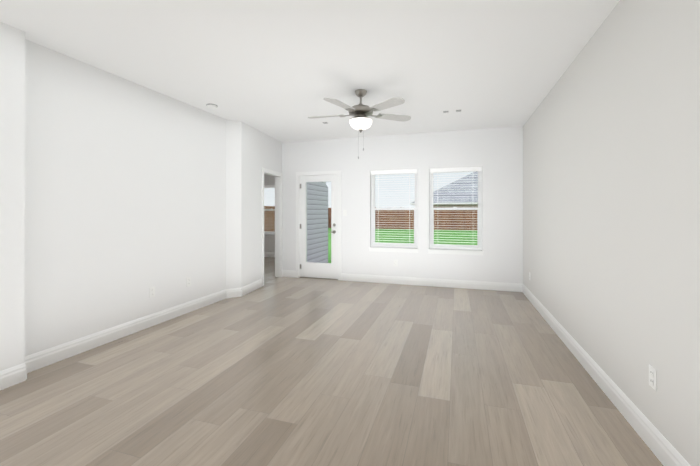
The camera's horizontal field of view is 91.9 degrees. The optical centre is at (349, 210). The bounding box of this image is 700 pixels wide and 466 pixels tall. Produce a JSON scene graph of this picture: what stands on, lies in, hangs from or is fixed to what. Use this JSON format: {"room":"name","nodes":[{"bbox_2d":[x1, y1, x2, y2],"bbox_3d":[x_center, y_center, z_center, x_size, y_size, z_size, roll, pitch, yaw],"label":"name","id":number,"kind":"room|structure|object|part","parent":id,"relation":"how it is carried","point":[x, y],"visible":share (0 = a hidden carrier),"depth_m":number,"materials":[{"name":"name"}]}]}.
{"room":"empty living room","nodes":[
{"label":"empty living room","id":0,"kind":"room"},
{"bbox_2d":[0,22,281,370],"bbox_3d":[-2.764,-0.040,2.447,0.301,2.740,9.382,0,0,18],"label":"wall","id":1,"kind":"structure","parent":0,"point":[112,199],"depth_m":3.42,"materials":[{"name":"white paint"}]},
{"bbox_2d":[150,287,154,297],"bbox_3d":[-2.295,0.943,3.932,0.008,0.115,0.072,0,0,18],"label":"electrical outlet","id":2,"kind":"object","parent":1,"relation":"attached to","point":[152,291],"visible":1,"depth_m":3.93,"materials":[{"name":"white plastic"}]},
{"bbox_2d":[187,277,190,286],"bbox_3d":[-2.126,0.935,4.466,0.008,0.115,0.072,0,0,18],"label":"electrical outlet","id":3,"kind":"object","parent":1,"relation":"attached to","point":[188,281],"visible":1,"depth_m":4.47,"materials":[{"name":"white plastic"}]},
{"bbox_2d":[262,168,282,285],"bbox_3d":[-1.534,0.285,6.479,0.141,2.109,0.921,0,0,11],"label":"door frame","id":4,"kind":"structure","parent":1,"relation":"attached to","point":[278,217],"depth_m":6.86,"materials":[{"name":"white paint"}]},
{"bbox_2d":[0,252,690,465],"bbox_3d":[-2.032,1.264,3.533,8.089,0.137,11.900,0,0,18],"label":"baseboard","id":5,"kind":"structure","parent":1,"relation":"attached to","point":[661,447],"depth_m":3.26,"materials":[{"name":"white paint"}]},
{"bbox_2d":[264,174,325,252],"bbox_3d":[-2.379,-0.022,9.970,3.510,2.740,0.160,0,0,18],"label":"wall","id":6,"kind":"structure","parent":0,"point":[269,244],"depth_m":9.86,"materials":[{"name":"white paint"}]},
{"bbox_2d":[264,188,274,236],"bbox_3d":[-2.312,0.008,9.935,1.240,1.520,0.177,0,0,18],"label":"window","id":7,"kind":"structure","parent":6,"relation":"in","point":[271,219],"depth_m":9.95,"materials":[{"name":"white plastic"}]},
{"bbox_2d":[264,185,274,233],"bbox_3d":[-2.320,-0.040,9.908,1.188,1.420,0.068,0,0,18],"label":"window blinds","id":8,"kind":"object","parent":7,"relation":"attached to","point":[269,186],"visible":0.27,"depth_m":9.90,"materials":[{"name":"white plastic"}]},
{"bbox_3d":[-2.297,-0.029,9.982,1.200,1.445,0.078,0,0,18],"label":"frame","id":9,"kind":"part","parent":7,"relation":"part of","materials":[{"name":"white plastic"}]},
{"bbox_2d":[307,182,327,262],"bbox_3d":[-1.027,-0.006,8.361,0.030,3.200,2.614,0,0,18],"label":"siding","id":10,"kind":"object","parent":6,"relation":"attached to","point":[317,199],"depth_m":8.87,"materials":[{"name":"grey"}]},
{"bbox_2d":[0,0,619,142],"bbox_3d":[-2.032,-1.468,3.540,8.409,0.120,12.220,0,0,18],"label":"ceiling","id":11,"kind":"structure","parent":0,"point":[279,70],"depth_m":3.01,"materials":[{"name":"white paint"}]},
{"bbox_2d":[206,104,217,108],"bbox_3d":[-1.836,-1.386,4.506,0.141,0.038,0.141,0,0,18],"label":"smoke detector","id":12,"kind":"object","parent":11,"relation":"attached to","point":[211,106],"visible":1,"depth_m":4.46,"materials":[{"name":"white plastic"}]},
{"bbox_2d":[308,89,410,158],"bbox_3d":[0.077,-1.003,3.989,1.228,0.807,1.271,0,0,18],"label":"fan","id":13,"kind":"object","parent":11,"relation":"hanging from","point":[360,121],"visible":1,"depth_m":3.89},
{"bbox_3d":[0.127,-1.008,3.979,0.270,0.105,0.270,0,0,18],"label":"lamp shade","id":14,"kind":"part","parent":13,"relation":"part of","materials":[{"name":"white glass"}]},
{"bbox_2d":[0,257,662,465],"bbox_3d":[-2.032,1.382,3.533,8.409,0.100,12.220,0,0,18],"label":"floor","id":15,"kind":"structure","parent":0,"point":[283,371],"depth_m":2.49,"materials":[{"name":"brown wood"}]},
{"bbox_2d":[282,126,522,283],"bbox_3d":[0.766,-0.031,6.336,4.761,2.740,0.160,0,0,18],"label":"wall","id":16,"kind":"structure","parent":0,"point":[496,154],"depth_m":6.08,"materials":[{"name":"white paint"}]},
{"bbox_2d":[296,171,340,279],"bbox_3d":[-0.604,0.280,6.758,0.962,2.120,0.178,0,0,18],"label":"door frame","id":17,"kind":"structure","parent":16,"relation":"attached to","point":[315,173],"depth_m":6.75,"materials":[{"name":"white paint"}]},
{"bbox_2d":[300,175,337,278],"bbox_3d":[-0.626,0.309,6.706,0.821,2.026,0.110,0,0,18],"label":"door","id":18,"kind":"structure","parent":16,"relation":"in","point":[319,270],"depth_m":6.70,"materials":[{"name":"white paint"}]},
{"bbox_3d":[-0.656,0.310,6.687,0.776,1.720,0.057,0,0,18],"label":"door hardware","id":19,"kind":"part","parent":18,"relation":"part of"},
{"bbox_2d":[306,181,330,262],"bbox_3d":[-0.616,0.225,6.728,0.549,1.614,0.006,0,0,18],"label":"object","id":20,"kind":"structure","parent":18,"relation":"attached to","point":[316,221],"depth_m":6.74,"materials":[{"name":"clear glass"}]},
{"bbox_2d":[300,277,337,279],"bbox_3d":[-0.596,1.332,6.781,0.816,0.016,0.186,0,0,18],"label":"door threshold sill","id":21,"kind":"structure","parent":16,"relation":"attached to","point":[319,278],"depth_m":6.68,"materials":[{"name":"beige metal"}]},
{"bbox_2d":[369,169,418,252],"bbox_3d":[0.819,-0.001,6.305,0.924,1.520,0.177,0,0,18],"label":"window","id":22,"kind":"structure","parent":16,"relation":"in","point":[373,209],"depth_m":6.30,"materials":[{"name":"white plastic"}]},
{"bbox_2d":[370,169,416,246],"bbox_3d":[0.810,-0.049,6.279,0.872,1.420,0.068,0,0,18],"label":"window blinds","id":23,"kind":"object","parent":22,"relation":"attached to","point":[395,172],"visible":0.96,"depth_m":6.26,"materials":[{"name":"white plastic"}]},
{"bbox_2d":[428,171,483,254],"bbox_3d":[1.856,-0.002,5.977,0.929,1.520,0.177,0,0,18],"label":"window","id":24,"kind":"structure","parent":16,"relation":"in","point":[452,208],"depth_m":5.96,"materials":[{"name":"white plastic"}]},
{"bbox_2d":[429,167,481,248],"bbox_3d":[1.848,-0.050,5.951,0.877,1.420,0.068,0,0,18],"label":"window blinds","id":25,"kind":"object","parent":24,"relation":"attached to","point":[454,170],"visible":1,"depth_m":5.94,"materials":[{"name":"white plastic"}]},
{"bbox_2d":[523,0,699,465],"bbox_3d":[1.522,-0.044,1.093,0.160,2.740,9.702,0,0,18],"label":"wall","id":26,"kind":"structure","parent":0,"point":[611,195],"depth_m":2.13,"materials":[{"name":"white paint"}]},
{"bbox_2d":[649,364,656,390],"bbox_3d":[1.686,0.928,1.888,0.008,0.115,0.072,0,0,18],"label":"electrical outlet","id":27,"kind":"object","parent":26,"relation":"attached to","point":[652,377],"visible":1,"depth_m":1.87,"materials":[{"name":"white plastic"}]},
{"label":"outside","id":28,"kind":"structure","parent":0,"visible":0},
{"bbox_2d":[328,228,476,262],"bbox_3d":[14.441,1.836,45.857,140.000,0.300,83.458,0,0,18],"label":"lawn","id":29,"kind":"structure","parent":28,"point":[382,235],"depth_m":20.71,"materials":[{"name":"green plant"}]},
{"bbox_2d":[264,206,274,231],"bbox_3d":[6.789,0.643,18.273,26.030,1.950,22.558,0,0,18],"label":"fence","id":30,"kind":"object","parent":29,"relation":"on","point":[268,224],"depth_m":22.76,"materials":[{"name":"brown wood"}]},
{"bbox_2d":[328,207,476,229],"bbox_3d":[9.234,0.646,29.382,120.100,2.000,0.080,0,0,18],"label":"fence","id":31,"kind":"object","parent":29,"relation":"on","point":[390,217],"depth_m":29.90,"materials":[{"name":"brown wood"}]},
{"bbox_2d":[433,204,477,207],"bbox_3d":[23.056,0.416,37.611,29.800,2.500,13.200,0,0,18],"label":"house","id":32,"kind":"structure","parent":29,"relation":"on","point":[455,205],"depth_m":34.59,"materials":[{"name":"brick"}]},
{"bbox_2d":[411,171,477,202],"bbox_3d":[23.056,-3.609,37.620,30.600,5.550,14.000,0,0,18],"label":"house roof","id":33,"kind":"structure","parent":32,"relation":"on","point":[442,196],"depth_m":35.58,"materials":[{"name":"grey"}]},
{"bbox_2d":[411,202,477,204],"bbox_3d":[23.056,-0.744,37.613,30.600,0.180,14.000,0,0,18],"label":"fascia","id":34,"kind":"object","parent":33,"relation":"attached to","point":[451,203],"depth_m":34.23,"materials":[{"name":"white"}]}
]}

